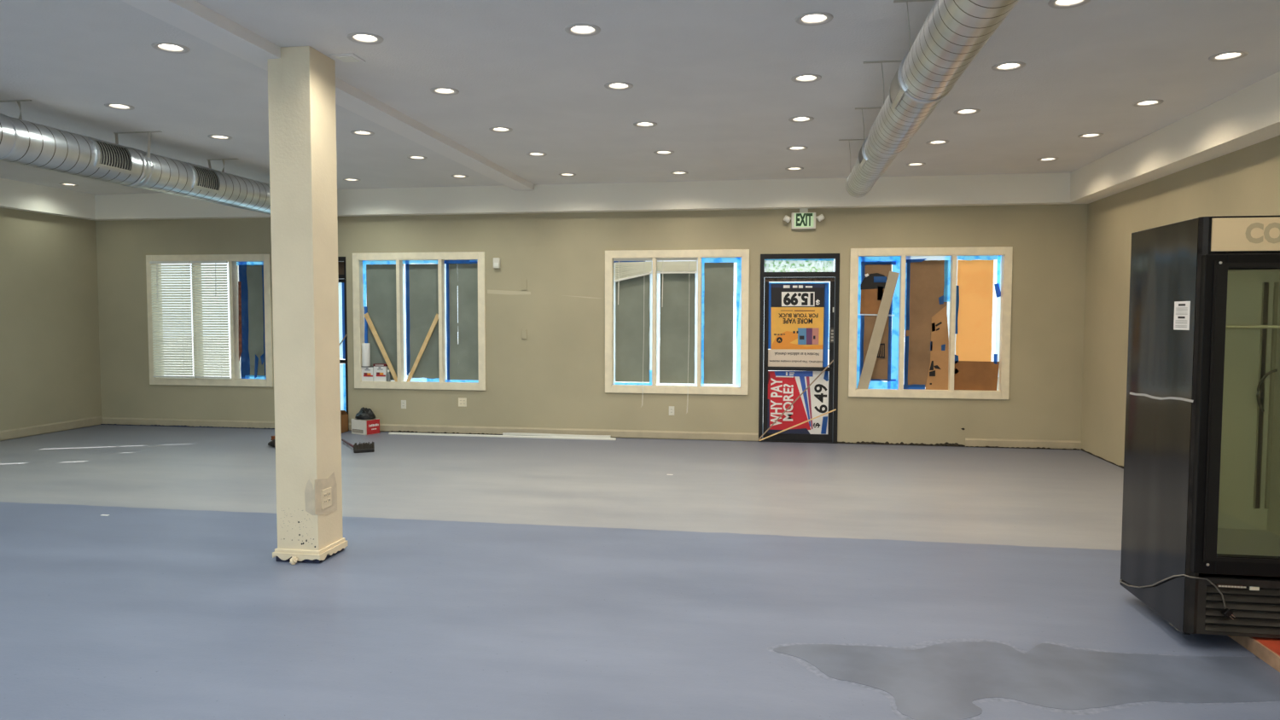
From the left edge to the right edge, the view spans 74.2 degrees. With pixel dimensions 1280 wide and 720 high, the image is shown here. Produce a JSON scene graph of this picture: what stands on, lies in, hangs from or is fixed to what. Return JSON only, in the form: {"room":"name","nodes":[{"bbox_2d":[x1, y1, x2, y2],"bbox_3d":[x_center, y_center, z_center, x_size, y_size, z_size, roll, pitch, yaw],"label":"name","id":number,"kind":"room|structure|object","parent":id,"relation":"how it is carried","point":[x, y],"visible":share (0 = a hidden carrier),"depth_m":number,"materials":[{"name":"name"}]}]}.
{"room":"empty retail store","nodes":[
{"label":"empty retail store","id":0,"kind":"room"},
{"bbox_2d":[0,207,101,441],"bbox_3d":[-8.993,-0.439,5.271,0.200,3.473,13.989,1,3,9],"label":"wall","id":1,"kind":"structure","parent":0,"point":[50,371],"depth_m":11.30,"materials":[{"name":"paint"}]},
{"bbox_2d":[0,415,102,440],"bbox_3d":[-8.891,1.227,5.342,0.016,0.115,13.989,1,3,9],"label":"baseboard","id":2,"kind":"structure","parent":1,"relation":"attached to","point":[16,433],"depth_m":11.34,"materials":[{"name":"paint"}]},
{"bbox_2d":[0,178,104,221],"bbox_3d":[-8.818,-1.800,5.171,0.148,0.344,13.989,1,3,9],"label":"trim","id":3,"kind":"structure","parent":1,"relation":"attached to","point":[14,194],"depth_m":11.10,"materials":[{"name":"white paint"}]},
{"bbox_2d":[95,203,1087,449],"bbox_3d":[-1.236,-0.732,11.173,13.647,3.473,0.180,1,3,9],"label":"wall","id":4,"kind":"structure","parent":0,"point":[554,377],"depth_m":11.01,"materials":[{"name":"paint"}]},
{"bbox_2d":[101,417,274,428],"bbox_3d":[-6.381,0.890,12.006,2.858,0.095,0.016,1,3,9],"label":"baseboard","id":5,"kind":"structure","parent":4,"relation":"attached to","point":[259,424],"depth_m":12.00,"materials":[{"name":"paint"}]},
{"bbox_2d":[145,254,273,386],"bbox_3d":[-6.041,-0.561,11.951,1.910,1.840,0.177,1,3,9],"label":"window","id":6,"kind":"structure","parent":4,"relation":"in","point":[235,380],"depth_m":11.85,"materials":[{"name":"paint"}]},
{"bbox_2d":[149,261,193,378],"bbox_3d":[-6.609,-0.571,11.926,0.625,1.642,0.052,1,3,9],"label":"window blind","id":7,"kind":"object","parent":6,"relation":"attached to","point":[173,330],"visible":1,"depth_m":11.93,"materials":[{"name":"white"}]},
{"bbox_2d":[190,260,230,378],"bbox_3d":[-6.016,-0.564,11.831,0.560,1.642,0.052,1,3,9],"label":"window blind","id":8,"kind":"object","parent":6,"relation":"attached to","point":[206,352],"visible":1,"depth_m":11.84,"materials":[{"name":"white"}]},
{"bbox_2d":[236,261,266,378],"bbox_3d":[-5.428,-0.554,11.875,0.485,1.650,0.013,1,3,9],"label":"window pane","id":9,"kind":"object","parent":6,"relation":"attached to","point":[251,295],"visible":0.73,"depth_m":11.88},
{"bbox_2d":[337,256,349,430],"bbox_3d":[-4.466,-0.224,11.718,0.950,2.385,0.162,1,3,9],"label":"door","id":10,"kind":"structure","parent":4,"relation":"in","point":[342,278],"depth_m":11.56,"materials":[{"name":"black metal"}]},
{"bbox_2d":[337,261,343,274],"bbox_3d":[-4.458,-1.265,11.668,0.850,0.177,0.010,1,3,9],"label":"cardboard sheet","id":11,"kind":"object","parent":10,"relation":"in","point":[340,264],"visible":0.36,"depth_m":11.61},
{"bbox_2d":[338,282,345,359],"bbox_3d":[-4.468,-0.560,11.678,0.852,1.085,0.002,1,3,9],"label":"glass pane","id":12,"kind":"object","parent":10,"relation":"in","point":[341,299],"visible":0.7,"depth_m":11.62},
{"bbox_2d":[339,363,346,412],"bbox_3d":[-4.471,0.462,11.733,0.852,0.833,0.002,1,3,9],"label":"sheet","id":13,"kind":"object","parent":10,"relation":"in","point":[342,367],"visible":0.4,"depth_m":11.67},
{"bbox_2d":[352,251,485,390],"bbox_3d":[-2.969,-0.527,11.459,1.875,1.840,0.177,1,3,9],"label":"window","id":14,"kind":"structure","parent":4,"relation":"in","point":[357,258],"depth_m":11.40,"materials":[{"name":"paint"}]},
{"bbox_2d":[360,366,373,381],"bbox_3d":[-3.724,0.187,11.585,0.178,0.203,0.063,1,3,9],"label":"carton","id":15,"kind":"object","parent":14,"relation":"on","point":[367,372],"visible":1,"depth_m":11.56,"materials":[{"name":"white"}]},
{"bbox_2d":[361,343,370,366],"bbox_3d":[-3.751,-0.071,11.576,0.108,0.313,0.108,1,3,9],"label":"paper roll","id":16,"kind":"object","parent":15,"relation":"on","point":[365,346],"visible":1,"depth_m":11.53,"materials":[{"name":"white"}]},
{"bbox_2d":[362,260,397,380],"bbox_3d":[-3.535,-0.536,11.575,0.532,1.649,0.006,1,3,9],"label":"window pane","id":17,"kind":"object","parent":14,"relation":"attached to","point":[379,277],"visible":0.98,"depth_m":11.57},
{"bbox_2d":[372,363,387,381],"bbox_3d":[-3.544,0.171,11.554,0.184,0.240,0.066,1,3,9],"label":"carton","id":18,"kind":"object","parent":14,"relation":"on","point":[380,369],"visible":1,"depth_m":11.53,"materials":[{"name":"white"}]},
{"bbox_2d":[363,313,397,381],"bbox_3d":[-3.529,-0.173,11.546,0.515,0.945,0.023,1,3,13],"label":"brace","id":19,"kind":"object","parent":14,"relation":"on","point":[366,316],"visible":1,"depth_m":11.54,"materials":[{"name":"brown wood"}]},
{"bbox_2d":[402,260,439,382],"bbox_3d":[-2.955,-0.528,11.479,0.549,1.650,0.012,1,3,9],"label":"window pane","id":20,"kind":"object","parent":14,"relation":"attached to","point":[420,280],"visible":1,"depth_m":11.49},
{"bbox_2d":[406,314,438,382],"bbox_3d":[-2.937,-0.166,11.451,0.488,0.927,0.024,0,3,5],"label":"brace","id":21,"kind":"object","parent":14,"relation":"on","point":[436,318],"visible":1,"depth_m":11.44,"materials":[{"name":"brown wood"}]},
{"bbox_2d":[444,260,478,382],"bbox_3d":[-2.387,-0.521,11.390,0.510,1.651,0.007,1,3,9],"label":"window pane","id":22,"kind":"object","parent":14,"relation":"attached to","point":[461,276],"visible":0.94,"depth_m":11.39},
{"bbox_2d":[458,397,466,407],"bbox_3d":[-2.385,0.568,11.351,0.118,0.117,0.009,1,3,9],"label":"wall outlet","id":23,"kind":"object","parent":4,"relation":"attached to","point":[462,401],"visible":1,"depth_m":11.35,"materials":[{"name":"paint"}]},
{"bbox_2d":[493,257,500,268],"bbox_3d":[-1.891,-1.279,11.152,0.087,0.135,0.054,1,3,9],"label":"sensor","id":24,"kind":"object","parent":4,"relation":"attached to","point":[496,260],"visible":1,"depth_m":11.13,"materials":[{"name":"beige plastic"}]},
{"bbox_2d":[349,423,758,441],"bbox_3d":[-1.250,0.947,11.185,5.575,0.095,0.016,1,3,9],"label":"baseboard","id":25,"kind":"structure","parent":4,"relation":"attached to","point":[461,429],"depth_m":11.11,"materials":[{"name":"paint"}]},
{"bbox_2d":[94,172,1070,221],"bbox_3d":[-1.310,-2.087,10.957,12.842,0.344,0.169,1,3,9],"label":"soffit","id":26,"kind":"structure","parent":4,"relation":"attached to","point":[1026,189],"depth_m":10.64,"materials":[{"name":"white paint"}]},
{"bbox_2d":[669,406,674,415],"bbox_3d":[0.407,0.655,10.907,0.072,0.117,0.009,1,3,9],"label":"wall outlet","id":27,"kind":"object","parent":4,"relation":"attached to","point":[671,408],"visible":1,"depth_m":10.90,"materials":[{"name":"beige plastic"}]},
{"bbox_2d":[605,249,749,395],"bbox_3d":[0.471,-0.489,10.908,1.850,1.840,0.177,1,3,9],"label":"window","id":28,"kind":"structure","parent":4,"relation":"in","point":[742,389],"depth_m":10.84,"materials":[{"name":"paint"}]},
{"bbox_2d":[613,261,651,385],"bbox_3d":[-0.085,-0.496,11.021,0.526,1.649,0.007,1,3,9],"label":"window pane","id":29,"kind":"object","parent":28,"relation":"attached to","point":[631,352],"visible":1,"depth_m":11.03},
{"bbox_2d":[613,257,651,403],"bbox_3d":[-0.099,-0.352,10.940,0.504,1.925,0.095,1,3,9],"label":"window blind","id":30,"kind":"object","parent":28,"relation":"attached to","point":[637,268],"visible":1,"depth_m":10.92,"materials":[{"name":"white"}]},
{"bbox_2d":[656,257,697,413],"bbox_3d":[0.465,-0.309,10.852,0.524,1.999,0.095,1,3,9],"label":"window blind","id":31,"kind":"object","parent":28,"relation":"attached to","point":[666,265],"visible":1,"depth_m":10.82,"materials":[{"name":"white"}]},
{"bbox_2d":[656,257,698,385],"bbox_3d":[0.483,-0.489,10.931,0.542,1.647,0.006,1,3,9],"label":"window pane","id":32,"kind":"object","parent":28,"relation":"attached to","point":[677,348],"visible":1,"depth_m":10.94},
{"bbox_2d":[701,257,741,386],"bbox_3d":[1.044,-0.484,10.838,0.516,1.652,0.012,1,3,9],"label":"window pane","id":33,"kind":"object","parent":28,"relation":"attached to","point":[717,273],"visible":0.94,"depth_m":10.85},
{"bbox_2d":[758,253,839,443],"bbox_3d":[2.003,-0.146,10.682,0.975,2.372,0.162,1,3,9],"label":"door","id":34,"kind":"structure","parent":4,"relation":"in","point":[834,277],"depth_m":10.62,"materials":[{"name":"black metal"}]},
{"bbox_2d":[768,349,822,366],"bbox_3d":[1.958,-0.021,10.671,0.723,0.232,0.001,1,3,9],"label":"strip","id":35,"kind":"object","parent":34,"relation":"attached to","point":[776,357],"visible":1,"depth_m":10.67,"materials":[{"name":"beige"}]},
{"bbox_2d":[767,371,828,434],"bbox_3d":[1.983,0.542,10.700,0.801,0.820,0.004,1,3,9],"label":"poster","id":36,"kind":"object","parent":34,"relation":"attached to","point":[784,387],"visible":1,"depth_m":10.70,"materials":[{"name":"red paper"}]},
{"bbox_2d":[768,282,829,366],"bbox_3d":[1.985,-0.442,10.646,0.783,1.071,0.006,1,3,9],"label":"poster","id":37,"kind":"object","parent":34,"relation":"attached to","point":[799,312],"visible":1,"depth_m":10.64,"materials":[{"name":"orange paper"}]},
{"bbox_2d":[783,285,812,288],"bbox_3d":[1.983,-0.922,10.623,0.359,0.035,0.001,1,3,9],"label":"print","id":38,"kind":"object","parent":37,"relation":"attached to","point":[784,286],"depth_m":10.63},
{"bbox_2d":[764,258,833,272],"bbox_3d":[1.993,-1.207,10.652,0.882,0.204,0.003,1,3,9],"label":"film","id":39,"kind":"object","parent":34,"relation":"attached to","point":[806,264],"visible":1,"depth_m":10.65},
{"bbox_2d":[783,208,824,229],"bbox_3d":[2.030,-1.752,10.474,0.503,0.256,0.099,1,3,9],"label":"exit sign","id":40,"kind":"object","parent":4,"relation":"attached to","point":[803,219],"visible":1,"depth_m":10.47,"materials":[{"name":"beige plastic"}]},
{"bbox_2d":[848,246,1012,399],"bbox_3d":[3.545,-0.455,10.416,1.893,1.840,0.177,1,3,9],"label":"window","id":41,"kind":"structure","parent":4,"relation":"in","point":[1003,388],"depth_m":10.33,"materials":[{"name":"paint"}]},
{"bbox_2d":[856,271,899,389],"bbox_3d":[2.947,-0.363,10.471,0.488,1.475,0.023,1,3,7],"label":"wooden plank","id":42,"kind":"object","parent":41,"relation":"on","point":[884,308],"visible":1,"depth_m":10.46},
{"bbox_2d":[856,256,900,389],"bbox_3d":[2.961,-0.463,10.530,0.515,1.650,0.014,1,3,9],"label":"window pane","id":43,"kind":"object","parent":41,"relation":"attached to","point":[873,271],"visible":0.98,"depth_m":10.53,"materials":[{"name":"glass"}]},
{"bbox_2d":[903,256,950,389],"bbox_3d":[3.535,-0.447,10.437,0.550,1.669,0.015,1,3,9],"label":"window pane","id":44,"kind":"object","parent":41,"relation":"attached to","point":[928,278],"visible":1,"depth_m":10.44,"materials":[{"name":"cardboard"}]},
{"bbox_2d":[954,256,1001,390],"bbox_3d":[4.125,-0.445,10.345,0.552,1.658,0.013,1,3,9],"label":"window pane","id":45,"kind":"object","parent":41,"relation":"attached to","point":[974,369],"visible":1,"depth_m":10.35,"materials":[{"name":"orange paper"}]},
{"bbox_2d":[965,438,1081,448],"bbox_3d":[4.634,1.012,10.242,1.323,0.095,0.016,1,3,9],"label":"baseboard","id":46,"kind":"structure","parent":4,"relation":"attached to","point":[968,442],"depth_m":10.23,"materials":[{"name":"paint"}]},
{"bbox_2d":[0,424,1279,719],"bbox_3d":[-2.360,1.443,4.303,13.647,0.150,14.389,1,3,9],"label":"floor","id":47,"kind":"structure","parent":0,"point":[474,578],"depth_m":5.18,"materials":[{"name":"paint"}]},
{"bbox_2d":[267,436,275,447],"bbox_3d":[-4.094,0.977,10.200,0.831,0.146,0.337,1,3,9],"label":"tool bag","id":48,"kind":"object","parent":47,"relation":"on","point":[272,443],"visible":0.09,"depth_m":10.15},
{"bbox_2d":[289,556,297,564],"bbox_3d":[-2.218,1.282,5.417,0.052,0.056,0.049,1,3,9],"label":"crumb","id":49,"kind":"object","parent":47,"relation":"on","point":[293,560],"visible":1,"depth_m":5.41,"materials":[{"name":"paint"}]},
{"bbox_2d":[267,46,347,563],"bbox_3d":[-2.184,-0.335,5.530,0.332,3.273,0.367,1,3,9],"label":"column","id":50,"kind":"structure","parent":47,"relation":"on","point":[302,116],"depth_m":5.41,"materials":[{"name":"paint"}]},
{"bbox_2d":[321,487,331,509],"bbox_3d":[-2.047,0.903,5.527,0.009,0.125,0.118,1,3,9],"label":"wall outlet","id":51,"kind":"object","parent":50,"relation":"attached to","point":[326,494],"visible":1,"depth_m":5.52,"materials":[{"name":"paint"}]},
{"bbox_2d":[340,410,348,433],"bbox_3d":[-4.195,0.829,11.509,0.375,0.305,0.190,1,3,9],"label":"carton","id":52,"kind":"object","parent":47,"relation":"on","point":[344,416],"visible":0.34,"depth_m":11.49,"materials":[{"name":"cardboard"}]},
{"bbox_2d":[341,438,374,453],"bbox_3d":[-3.417,0.993,10.224,0.233,0.117,0.966,-1,3,-28],"label":"push broom","id":53,"kind":"object","parent":47,"relation":"on","point":[366,447],"visible":1,"depth_m":9.81,"materials":[{"name":"black plastic"}]},
{"bbox_2d":[351,418,379,435],"bbox_3d":[-3.694,0.892,11.385,0.288,0.195,0.238,2,4,31],"label":"carton","id":54,"kind":"object","parent":47,"relation":"on","point":[369,427],"visible":0.96,"depth_m":11.30,"materials":[{"name":"red"}]},
{"bbox_2d":[352,429,363,433],"bbox_3d":[-3.773,0.949,11.299,0.195,0.040,0.082,1,3,9],"label":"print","id":55,"kind":"object","parent":54,"relation":"attached to","point":[354,431],"depth_m":11.29,"materials":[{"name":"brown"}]},
{"bbox_2d":[354,407,376,419],"bbox_3d":[-3.694,0.713,11.377,0.289,0.160,0.251,1,3,9],"label":"garbage bag","id":56,"kind":"object","parent":54,"relation":"on","point":[364,413],"visible":1,"depth_m":11.30,"materials":[{"name":"black"}]},
{"bbox_2d":[388,432,616,440],"bbox_3d":[-1.835,0.999,11.078,3.085,0.024,0.040,1,3,9],"label":"strip","id":57,"kind":"object","parent":47,"relation":"on","point":[399,433],"visible":1,"depth_m":11.06,"materials":[{"name":"white"}]},
{"bbox_2d":[502,432,610,437],"bbox_3d":[-1.103,0.983,11.050,1.452,0.042,0.068,1,3,9],"label":"strip","id":58,"kind":"object","parent":47,"relation":"on","point":[503,433],"visible":0.96,"depth_m":11.02,"materials":[{"name":"white"}]},
{"bbox_2d":[758,360,834,439],"bbox_3d":[1.959,0.503,10.618,0.926,1.027,0.022,1,3,9],"label":"wooden stick","id":59,"kind":"object","parent":47,"relation":"on","point":[822,372],"visible":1,"depth_m":10.61,"materials":[{"name":"brown wood"}]},
{"bbox_2d":[759,409,836,441],"bbox_3d":[1.970,0.817,10.595,0.947,0.424,0.022,1,3,8],"label":"wooden stick","id":60,"kind":"object","parent":47,"relation":"on","point":[833,410],"visible":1,"depth_m":10.59,"materials":[{"name":"brown wood"}]},
{"bbox_2d":[766,638,1279,719],"bbox_3d":[1.776,1.405,3.781,2.291,0.001,0.866,0,3,-4],"label":"floor patch","id":61,"kind":"object","parent":47,"relation":"on","point":[938,679],"visible":1,"depth_m":3.76,"materials":[{"name":"concrete"}]},
{"bbox_2d":[1227,635,1279,672],"bbox_3d":[3.139,1.364,4.014,0.442,0.068,1.330,1,3,9],"label":"wooden board","id":62,"kind":"object","parent":47,"relation":"on","point":[1267,649],"visible":0.14,"depth_m":3.97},
{"bbox_2d":[1119,215,1279,638],"bbox_3d":[3.051,0.319,4.299,0.790,2.009,0.913,1,3,9],"label":"fridge","id":63,"kind":"object","parent":62,"relation":"on","point":[1201,532],"visible":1,"depth_m":4.27,"materials":[{"name":"black"}]},
{"bbox_2d":[1218,585,1245,587],"bbox_3d":[2.807,1.075,4.007,0.119,0.007,0.002,1,3,9],"label":"print","id":64,"kind":"object","parent":63,"relation":"attached to","point":[1219,586],"depth_m":4.01,"materials":[{"name":"beige"}]},
{"bbox_2d":[1225,325,1279,328],"bbox_3d":[3.066,-0.171,4.315,0.615,0.012,0.551,1,3,9],"label":"wire shelf","id":65,"kind":"object","parent":63,"relation":"attached to","point":[1226,326],"depth_m":4.06,"materials":[{"name":"beige"}]},
{"bbox_2d":[0,0,1279,194],"bbox_3d":[-2.351,-1.980,4.122,13.647,0.160,14.389,1,3,9],"label":"ceiling","id":66,"kind":"structure","parent":0,"point":[714,77],"depth_m":6.06,"materials":[{"name":"paint"}]},
{"bbox_2d":[104,103,134,110],"bbox_3d":[-4.198,-2.055,6.819,0.212,0.029,0.212,1,3,9],"label":"recessed light","id":67,"kind":"object","parent":66,"relation":"in","point":[115,106],"visible":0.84,"depth_m":6.85,"materials":[{"name":"white"}]},
{"bbox_2d":[0,99,270,214],"bbox_3d":[-4.821,-1.789,6.700,0.522,0.507,8.871,1,3,9],"label":"air duct","id":68,"kind":"object","parent":66,"relation":"hanging from","point":[24,142],"visible":0.79,"depth_m":7.48,"materials":[{"name":"metal"}]},
{"bbox_2d":[87,136,134,174],"bbox_3d":[-4.594,-1.774,7.359,0.090,0.253,0.420,1,3,9],"label":"vent grille","id":69,"kind":"object","parent":68,"relation":"attached to","point":[108,158],"depth_m":7.33,"materials":[{"name":"silver"}]},
{"bbox_2d":[186,162,221,193],"bbox_3d":[-4.402,-1.837,8.552,0.090,0.253,0.400,1,3,9],"label":"vent grille","id":70,"kind":"object","parent":68,"relation":"attached to","point":[205,180],"depth_m":8.52,"materials":[{"name":"silver"}]},
{"bbox_2d":[151,41,189,53],"bbox_3d":[-2.948,-1.972,5.310,0.212,0.029,0.212,1,3,9],"label":"recessed light","id":71,"kind":"object","parent":66,"relation":"in","point":[162,46],"visible":0.94,"depth_m":5.34,"materials":[{"name":"white"}]},
{"bbox_2d":[207,134,232,139],"bbox_3d":[-3.968,-2.116,7.990,0.212,0.029,0.212,1,3,9],"label":"recessed light","id":72,"kind":"object","parent":66,"relation":"in","point":[213,136],"visible":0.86,"depth_m":8.03,"materials":[{"name":"white"}]},
{"bbox_2d":[120,0,534,190],"bbox_3d":[-2.576,-1.863,4.069,0.245,0.070,13.800,1,3,9],"label":"beam","id":73,"kind":"structure","parent":66,"relation":"attached to","point":[192,17],"depth_m":5.99,"materials":[{"name":"white paint"}]},
{"bbox_2d":[328,53,365,63],"bbox_3d":[-1.910,-1.967,5.518,0.170,0.012,0.170,1,3,9],"label":"ceiling vent","id":74,"kind":"object","parent":66,"relation":"in","point":[342,58],"visible":1,"depth_m":5.49,"materials":[{"name":"metal"}]},
{"bbox_2d":[343,178,360,181],"bbox_3d":[-3.581,-2.248,10.497,0.212,0.029,0.212,1,3,9],"label":"recessed light","id":75,"kind":"object","parent":66,"relation":"in","point":[344,179],"visible":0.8,"depth_m":10.53,"materials":[{"name":"white"}]},
{"bbox_2d":[350,130,374,135],"bbox_3d":[-2.554,-2.102,7.787,0.212,0.029,0.212,1,3,9],"label":"recessed light","id":76,"kind":"object","parent":66,"relation":"in","point":[355,132],"visible":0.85,"depth_m":7.83,"materials":[{"name":"white"}]},
{"bbox_2d":[346,32,383,44],"bbox_3d":[-1.664,-1.958,5.120,0.212,0.029,0.212,1,3,9],"label":"recessed light","id":77,"kind":"object","parent":66,"relation":"in","point":[359,37],"visible":0.92,"depth_m":5.15,"materials":[{"name":"grey"}]},
{"bbox_2d":[407,155,427,159],"bbox_3d":[-2.372,-2.166,9.005,0.212,0.029,0.212,1,3,9],"label":"recessed light","id":78,"kind":"object","parent":66,"relation":"in","point":[412,157],"visible":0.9,"depth_m":9.03,"materials":[{"name":"white"}]},
{"bbox_2d":[430,87,459,95],"bbox_3d":[-1.462,-2.022,6.325,0.212,0.029,0.212,1,3,9],"label":"recessed light","id":79,"kind":"object","parent":66,"relation":"in","point":[439,90],"visible":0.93,"depth_m":6.36,"materials":[{"name":"white"}]},
{"bbox_2d":[451,174,468,178],"bbox_3d":[-2.176,-2.230,10.217,0.212,0.029,0.212,1,3,9],"label":"recessed light","id":80,"kind":"object","parent":66,"relation":"in","point":[452,176],"visible":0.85,"depth_m":10.26,"materials":[{"name":"white"}]},
{"bbox_2d":[488,126,512,132],"bbox_3d":[-1.255,-2.090,7.629,0.212,0.029,0.212,1,3,9],"label":"recessed light","id":81,"kind":"object","parent":66,"relation":"in","point":[498,129],"visible":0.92,"depth_m":7.67,"materials":[{"name":"white"}]},
{"bbox_2d":[526,151,546,156],"bbox_3d":[-1.074,-2.152,8.797,0.212,0.029,0.212,1,3,9],"label":"recessed light","id":82,"kind":"object","parent":66,"relation":"in","point":[532,154],"visible":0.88,"depth_m":8.84,"materials":[{"name":"white"}]},
{"bbox_2d":[558,173,575,176],"bbox_3d":[-0.864,-2.219,10.073,0.212,0.029,0.212,1,3,9],"label":"recessed light","id":83,"kind":"object","parent":66,"relation":"in","point":[560,174],"visible":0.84,"depth_m":10.11,"materials":[{"name":"white"}]},
{"bbox_2d":[564,23,600,36],"bbox_3d":[-0.335,-1.946,4.957,0.212,0.029,0.212,1,3,9],"label":"recessed light","id":84,"kind":"object","parent":66,"relation":"in","point":[578,29],"visible":0.92,"depth_m":4.99,"materials":[{"name":"white"}]},
{"bbox_2d":[604,81,633,90],"bbox_3d":[-0.156,-2.010,6.172,0.212,0.029,0.212,1,3,9],"label":"recessed light","id":85,"kind":"object","parent":66,"relation":"in","point":[613,85],"visible":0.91,"depth_m":6.21,"materials":[{"name":"white"}]},
{"bbox_2d":[633,121,657,127],"bbox_3d":[0.045,-2.075,7.409,0.212,0.029,0.212,1,3,9],"label":"recessed light","id":86,"kind":"object","parent":66,"relation":"in","point":[642,124],"visible":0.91,"depth_m":7.45,"materials":[{"name":"white"}]},
{"bbox_2d":[653,150,674,155],"bbox_3d":[0.245,-2.143,8.687,0.212,0.029,0.212,1,3,9],"label":"recessed light","id":87,"kind":"object","parent":66,"relation":"in","point":[660,152],"visible":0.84,"depth_m":8.73,"materials":[{"name":"white"}]},
{"bbox_2d":[669,171,688,174],"bbox_3d":[0.461,-2.208,9.932,0.212,0.029,0.212,1,3,9],"label":"recessed light","id":88,"kind":"object","parent":66,"relation":"in","point":[672,172],"visible":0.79,"depth_m":9.97,"materials":[{"name":"white"}]},
{"bbox_2d":[785,167,803,170],"bbox_3d":[1.758,-2.188,9.624,0.212,0.029,0.212,1,3,9],"label":"recessed light","id":89,"kind":"object","parent":66,"relation":"in","point":[788,168],"visible":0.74,"depth_m":9.66,"materials":[{"name":"white"}]},
{"bbox_2d":[786,145,808,151],"bbox_3d":[1.569,-2.126,8.448,0.212,0.029,0.212,1,3,9],"label":"recessed light","id":90,"kind":"object","parent":66,"relation":"in","point":[793,148],"visible":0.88,"depth_m":8.50,"materials":[{"name":"white"}]},
{"bbox_2d":[788,116,814,122],"bbox_3d":[1.374,-2.061,7.201,0.212,0.029,0.212,1,3,9],"label":"recessed light","id":91,"kind":"object","parent":66,"relation":"in","point":[799,119],"visible":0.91,"depth_m":7.24,"materials":[{"name":"white"}]},
{"bbox_2d":[791,73,821,82],"bbox_3d":[1.173,-1.996,5.960,0.212,0.029,0.212,1,3,9],"label":"recessed light","id":92,"kind":"object","parent":66,"relation":"in","point":[809,78],"visible":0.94,"depth_m":6.00,"materials":[{"name":"white"}]},
{"bbox_2d":[795,11,833,25],"bbox_3d":[0.981,-1.933,4.762,0.212,0.029,0.212,1,3,9],"label":"recessed light","id":93,"kind":"object","parent":66,"relation":"in","point":[811,18],"visible":0.94,"depth_m":4.79,"materials":[{"name":"white"}]},
{"bbox_2d":[905,162,925,166],"bbox_3d":[3.043,-2.170,9.334,0.212,0.029,0.212,1,3,9],"label":"recessed light","id":94,"kind":"object","parent":66,"relation":"in","point":[918,164],"visible":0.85,"depth_m":9.36,"materials":[{"name":"white"}]},
{"bbox_2d":[838,0,1018,197],"bbox_3d":[1.598,-1.695,4.891,0.468,0.470,7.927,1,3,9],"label":"air duct","id":95,"kind":"object","parent":66,"relation":"hanging from","point":[953,32],"visible":1,"depth_m":4.45,"materials":[{"name":"metal"}]},
{"bbox_2d":[857,135,868,168],"bbox_3d":[1.879,-1.746,7.079,0.071,0.216,0.360,1,3,9],"label":"vent grille","id":96,"kind":"object","parent":95,"relation":"attached to","point":[863,160],"depth_m":7.03,"materials":[{"name":"silver"}]},
{"bbox_2d":[889,51,909,109],"bbox_3d":[1.524,-1.635,4.952,0.075,0.233,0.420,1,3,9],"label":"vent grille","id":97,"kind":"object","parent":95,"relation":"attached to","point":[898,94],"depth_m":4.91,"materials":[{"name":"silver"}]},
{"bbox_2d":[925,139,949,145],"bbox_3d":[2.868,-2.107,8.140,0.212,0.029,0.212,1,3,9],"label":"recessed light","id":98,"kind":"object","parent":66,"relation":"in","point":[934,142],"visible":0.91,"depth_m":8.19,"materials":[{"name":"white"}]},
{"bbox_2d":[953,108,980,115],"bbox_3d":[2.674,-2.042,6.916,0.212,0.029,0.212,1,3,9],"label":"recessed light","id":99,"kind":"object","parent":66,"relation":"in","point":[965,111],"visible":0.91,"depth_m":6.95,"materials":[{"name":"white"}]},
{"bbox_2d":[991,61,1025,71],"bbox_3d":[2.469,-1.976,5.663,0.212,0.029,0.212,1,3,9],"label":"recessed light","id":100,"kind":"object","parent":66,"relation":"in","point":[1009,66],"visible":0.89,"depth_m":5.70,"materials":[{"name":"white"}]},
{"bbox_2d":[1036,157,1058,161],"bbox_3d":[4.347,-2.149,9.009,0.212,0.029,0.212,1,3,9],"label":"recessed light","id":101,"kind":"object","parent":66,"relation":"in","point":[1050,159],"visible":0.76,"depth_m":9.03,"materials":[{"name":"white"}]},
{"bbox_2d":[1047,0,1090,8],"bbox_3d":[2.280,-1.915,4.482,0.212,0.029,0.212,1,3,9],"label":"recessed light","id":102,"kind":"object","parent":66,"relation":"in","point":[1053,3],"visible":1,"depth_m":4.54,"materials":[{"name":"white"}]},
{"bbox_2d":[1077,133,1103,138],"bbox_3d":[4.165,-2.086,7.816,0.212,0.029,0.212,1,3,9],"label":"recessed light","id":103,"kind":"object","parent":66,"relation":"in","point":[1087,135],"visible":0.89,"depth_m":7.86,"materials":[{"name":"white"}]},
{"bbox_2d":[1132,98,1163,106],"bbox_3d":[3.979,-2.024,6.625,0.212,0.029,0.212,1,3,9],"label":"recessed light","id":104,"kind":"object","parent":66,"relation":"in","point":[1146,102],"visible":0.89,"depth_m":6.66,"materials":[{"name":"white"}]},
{"bbox_2d":[1208,50,1248,61],"bbox_3d":[3.775,-1.961,5.428,0.212,0.029,0.212,1,3,9],"label":"recessed light","id":105,"kind":"object","parent":66,"relation":"in","point":[1230,55],"visible":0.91,"depth_m":5.46,"materials":[{"name":"white"}]},
{"bbox_2d":[1080,135,1279,469],"bbox_3d":[4.282,-0.292,3.145,0.203,3.473,13.989,1,3,9],"label":"wall","id":106,"kind":"structure","parent":0,"point":[1246,181],"depth_m":8.95,"materials":[{"name":"paint"}]},
{"bbox_2d":[1066,70,1279,203],"bbox_3d":[4.061,-1.657,3.108,0.257,0.344,13.989,1,3,9],"label":"soffit","id":107,"kind":"structure","parent":106,"relation":"attached to","point":[1249,116],"depth_m":7.09,"materials":[{"name":"white paint"}]},
{"label":"outside","id":108,"kind":"structure","parent":0,"visible":0},
{"bbox_2d":[162,337,995,401],"bbox_3d":[-0.888,1.302,10.353,85.000,0.100,100.000,1,3,9],"label":"ground","id":109,"kind":"structure","parent":108,"point":[993,345],"depth_m":34.18,"materials":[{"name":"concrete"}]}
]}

